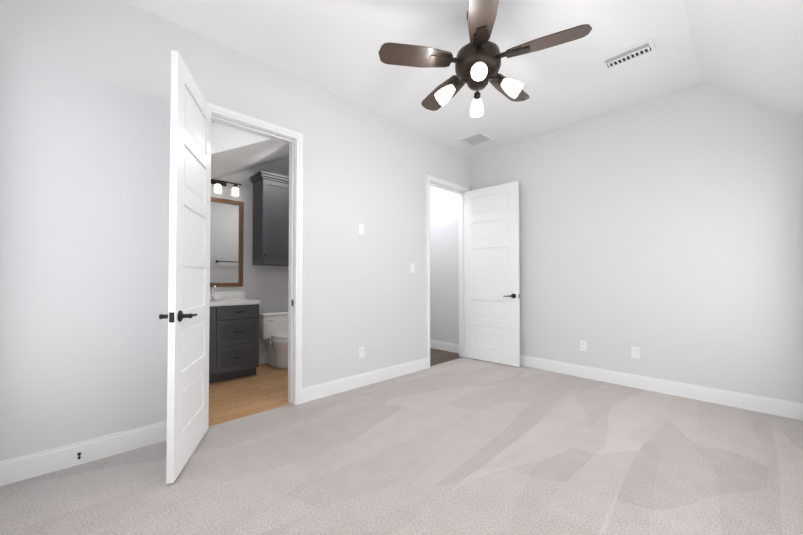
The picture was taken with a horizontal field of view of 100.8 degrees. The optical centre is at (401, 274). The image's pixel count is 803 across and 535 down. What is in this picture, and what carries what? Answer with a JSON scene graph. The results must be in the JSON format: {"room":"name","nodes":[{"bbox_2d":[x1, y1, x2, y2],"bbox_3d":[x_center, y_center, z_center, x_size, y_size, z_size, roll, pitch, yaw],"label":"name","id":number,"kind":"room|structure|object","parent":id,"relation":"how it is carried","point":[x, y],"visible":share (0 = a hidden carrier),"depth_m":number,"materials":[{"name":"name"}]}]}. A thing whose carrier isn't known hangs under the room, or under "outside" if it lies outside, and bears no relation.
{"room":"empty bedroom","nodes":[
{"label":"empty bedroom","id":0,"kind":"room"},
{"bbox_2d":[0,0,471,460],"bbox_3d":[-0.674,-0.315,3.437,4.940,3.020,0.120,1,-1,-44],"label":"wall","id":1,"kind":"structure","parent":0,"point":[85,98],"depth_m":2.24,"materials":[{"name":"white paint"}]},
{"bbox_2d":[0,421,166,485],"bbox_3d":[-1.916,1.106,2.130,1.070,0.135,0.015,1,-1,-44],"label":"baseboard","id":2,"kind":"structure","parent":1,"relation":"attached to","point":[23,467],"depth_m":2.05,"materials":[{"name":"white wood"}]},
{"bbox_2d":[159,50,211,483],"bbox_3d":[-1.382,-0.050,2.198,0.166,2.425,0.712,0,-1,-16],"label":"bathroom door","id":3,"kind":"structure","parent":1,"relation":"in","point":[187,316],"depth_m":2.06,"materials":[{"name":"white wood"}]},
{"bbox_2d":[207,102,302,404],"bbox_3d":[-1.276,-0.067,2.851,0.835,2.505,0.162,1,-1,-44],"label":"door frame","id":4,"kind":"structure","parent":1,"relation":"attached to","point":[228,117],"depth_m":3.06,"materials":[{"name":"white wood"}]},
{"bbox_2d":[358,223,363,234],"bbox_3d":[-0.435,-0.492,3.581,0.072,0.116,0.008,1,-1,-44],"label":"light switch","id":5,"kind":"object","parent":1,"relation":"attached to","point":[360,228],"visible":1,"depth_m":3.58,"materials":[{"name":"white plastic"}]},
{"bbox_2d":[359,346,363,357],"bbox_3d":[-0.428,0.833,3.566,0.072,0.116,0.007,1,-1,-44],"label":"electrical outlet","id":6,"kind":"object","parent":1,"relation":"attached to","point":[361,352],"visible":1,"depth_m":3.56,"materials":[{"name":"white plastic"}]},
{"bbox_2d":[302,358,426,402],"bbox_3d":[-0.305,1.132,3.674,1.745,0.135,0.015,1,-1,-44],"label":"baseboard","id":7,"kind":"structure","parent":1,"relation":"attached to","point":[321,390],"depth_m":3.53,"materials":[{"name":"white wood"}]},
{"bbox_2d":[410,263,414,272],"bbox_3d":[0.136,-0.083,4.121,0.072,0.116,0.008,1,-1,-44],"label":"light switch","id":8,"kind":"object","parent":1,"relation":"attached to","point":[412,267],"visible":1,"depth_m":4.12,"materials":[{"name":"white plastic"}]},
{"bbox_2d":[426,175,469,368],"bbox_3d":[0.619,-0.037,4.668,0.945,2.505,0.162,1,-1,-44],"label":"door frame","id":9,"kind":"structure","parent":1,"relation":"attached to","point":[459,190],"depth_m":4.91,"materials":[{"name":"white wood"}]},
{"bbox_2d":[465,181,519,366],"bbox_3d":[1.238,-0.010,4.613,0.816,2.425,0.166,-1,-1,43],"label":"hall door","id":10,"kind":"structure","parent":1,"relation":"in","point":[492,300],"depth_m":4.57,"materials":[{"name":"white wood"}]},
{"bbox_2d":[208,363,289,426],"bbox_3d":[-1.525,1.251,3.793,2.140,0.100,1.790,1,-1,-44],"label":"floor","id":11,"kind":"structure","parent":0,"point":[264,388],"depth_m":3.30,"materials":[{"name":"brown wood"}]},
{"bbox_2d":[209,285,260,382],"bbox_3d":[-2.144,0.662,3.871,0.784,1.080,0.587,1,-1,-44],"label":"bathroom vanity","id":12,"kind":"object","parent":11,"relation":"on","point":[234,336],"visible":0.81,"depth_m":3.78,"materials":[{"name":"grey wood"}]},
{"bbox_2d":[259,311,287,367],"bbox_3d":[-1.594,0.861,4.375,0.554,0.700,0.615,1,-1,-44],"label":"toilet","id":13,"kind":"object","parent":11,"relation":"on","point":[273,330],"visible":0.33,"depth_m":4.37,"materials":[{"name":"white ceramic"}]},
{"bbox_2d":[210,157,288,353],"bbox_3d":[-2.103,-0.298,4.422,2.140,3.020,0.120,1,-1,-44],"label":"wall","id":14,"kind":"structure","parent":0,"point":[266,286],"depth_m":4.46,"materials":[{"name":"white paint"}]},
{"bbox_2d":[211,179,241,195],"bbox_3d":[-2.269,-1.094,4.088,0.540,0.180,0.143,1,-1,-44],"label":"sconce","id":15,"kind":"object","parent":14,"relation":"attached to","point":[219,184],"visible":0.69,"depth_m":4.12,"materials":[{"name":"white glass"}]},
{"bbox_2d":[210,197,243,286],"bbox_3d":[-2.331,-0.401,4.095,0.715,1.105,0.030,1,-1,-44],"label":"bathroom mirror","id":16,"kind":"object","parent":14,"relation":"attached to","point":[226,238],"visible":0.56,"depth_m":4.21,"materials":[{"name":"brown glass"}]},
{"bbox_2d":[259,353,266,364],"bbox_3d":[-2.056,1.143,4.349,1.900,0.135,0.015,1,-1,-44],"label":"baseboard","id":17,"kind":"structure","parent":14,"relation":"attached to","point":[262,357],"depth_m":4.51,"materials":[{"name":"white"}]},
{"bbox_2d":[249,170,288,265],"bbox_3d":[-1.644,-0.712,4.514,0.690,1.170,0.383,1,-1,-44],"label":"upper cabinet","id":18,"kind":"object","parent":14,"relation":"attached to","point":[270,244],"visible":0.77,"depth_m":4.32,"materials":[{"name":"grey wood"}]},
{"bbox_2d":[211,121,288,178],"bbox_3d":[-1.580,-1.349,3.763,1.719,0.940,1.580,1,-1,-44],"label":"ceiling","id":19,"kind":"structure","parent":0,"point":[234,150],"depth_m":3.13,"materials":[{"name":"white paint"}]},
{"bbox_2d":[0,357,802,534],"bbox_3d":[0.531,1.224,2.155,4.940,0.100,3.420,1,-1,-44],"label":"floor carpet","id":20,"kind":"object","parent":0,"point":[465,446],"visible":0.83,"depth_m":1.97,"materials":[{"name":"grey carpet"}]},
{"bbox_2d":[124,0,702,155],"bbox_3d":[-0.359,-1.890,3.136,4.940,0.120,4.428,1,-1,-44],"label":"ceiling","id":21,"kind":"structure","parent":0,"point":[332,46],"depth_m":2.72,"materials":[{"name":"white paint"}]},
{"bbox_2d":[459,132,492,146],"bbox_3d":[0.995,-1.802,4.424,0.320,0.010,0.320,1,-1,-44],"label":"ceiling vent","id":22,"kind":"object","parent":21,"relation":"in","point":[475,139],"visible":0.98,"depth_m":4.42,"materials":[{"name":"white metal"}]},
{"bbox_2d":[378,0,591,117],"bbox_3d":[0.574,-1.530,2.379,1.291,0.624,1.334,1,-1,-44],"label":"fan","id":23,"kind":"object","parent":21,"relation":"hanging from","point":[477,60],"visible":1,"depth_m":2.23,"materials":[{"name":"brown wood"}]},
{"bbox_2d":[600,38,655,70],"bbox_3d":[1.886,-1.829,2.772,0.190,0.010,0.360,1,-1,-44],"label":"ceiling vent","id":24,"kind":"object","parent":21,"relation":"in","point":[639,50],"visible":1,"depth_m":2.76,"materials":[{"name":"white metal"}]},
{"bbox_2d":[430,348,462,365],"bbox_3d":[0.008,1.275,5.193,1.490,0.100,1.690,1,-1,-44],"label":"floor","id":25,"kind":"structure","parent":0,"point":[437,356],"depth_m":4.95,"materials":[{"name":"brown wood"}]},
{"bbox_2d":[430,83,802,402],"bbox_3d":[1.651,-0.297,4.495,0.120,3.020,5.210,1,-1,-44],"label":"wall","id":26,"kind":"structure","parent":0,"point":[664,233],"depth_m":3.37,"materials":[{"name":"white paint"}]},
{"bbox_2d":[430,340,458,352],"bbox_3d":[0.464,1.164,5.612,0.015,0.135,1.480,1,-1,-44],"label":"baseboard","id":27,"kind":"structure","parent":26,"relation":"attached to","point":[445,346],"depth_m":5.36,"materials":[{"name":"white wood"}]},
{"bbox_2d":[580,340,586,350],"bbox_3d":[2.128,0.833,3.887,0.007,0.116,0.072,1,-1,-44],"label":"electrical outlet","id":28,"kind":"object","parent":26,"relation":"attached to","point":[583,345],"visible":1,"depth_m":3.88,"materials":[{"name":"white plastic"}]},
{"bbox_2d":[631,347,639,358],"bbox_3d":[2.481,0.827,3.519,0.007,0.116,0.072,1,-1,-44],"label":"electrical outlet","id":29,"kind":"object","parent":26,"relation":"attached to","point":[635,352],"visible":1,"depth_m":3.52,"materials":[{"name":"white plastic"}]},
{"bbox_2d":[520,355,802,420],"bbox_3d":[2.182,1.134,3.816,0.020,0.135,3.250,1,-1,-44],"label":"baseboard","id":30,"kind":"structure","parent":26,"relation":"attached to","point":[789,409],"depth_m":3.25,"materials":[{"name":"white wood"}]},
{"bbox_2d":[684,0,802,118],"bbox_3d":[1.443,-1.555,1.250,4.940,0.852,0.782,1,-1,-44],"label":"ceiling","id":31,"kind":"structure","parent":0,"point":[751,50],"depth_m":2.30,"materials":[{"name":"white paint"}]}
]}

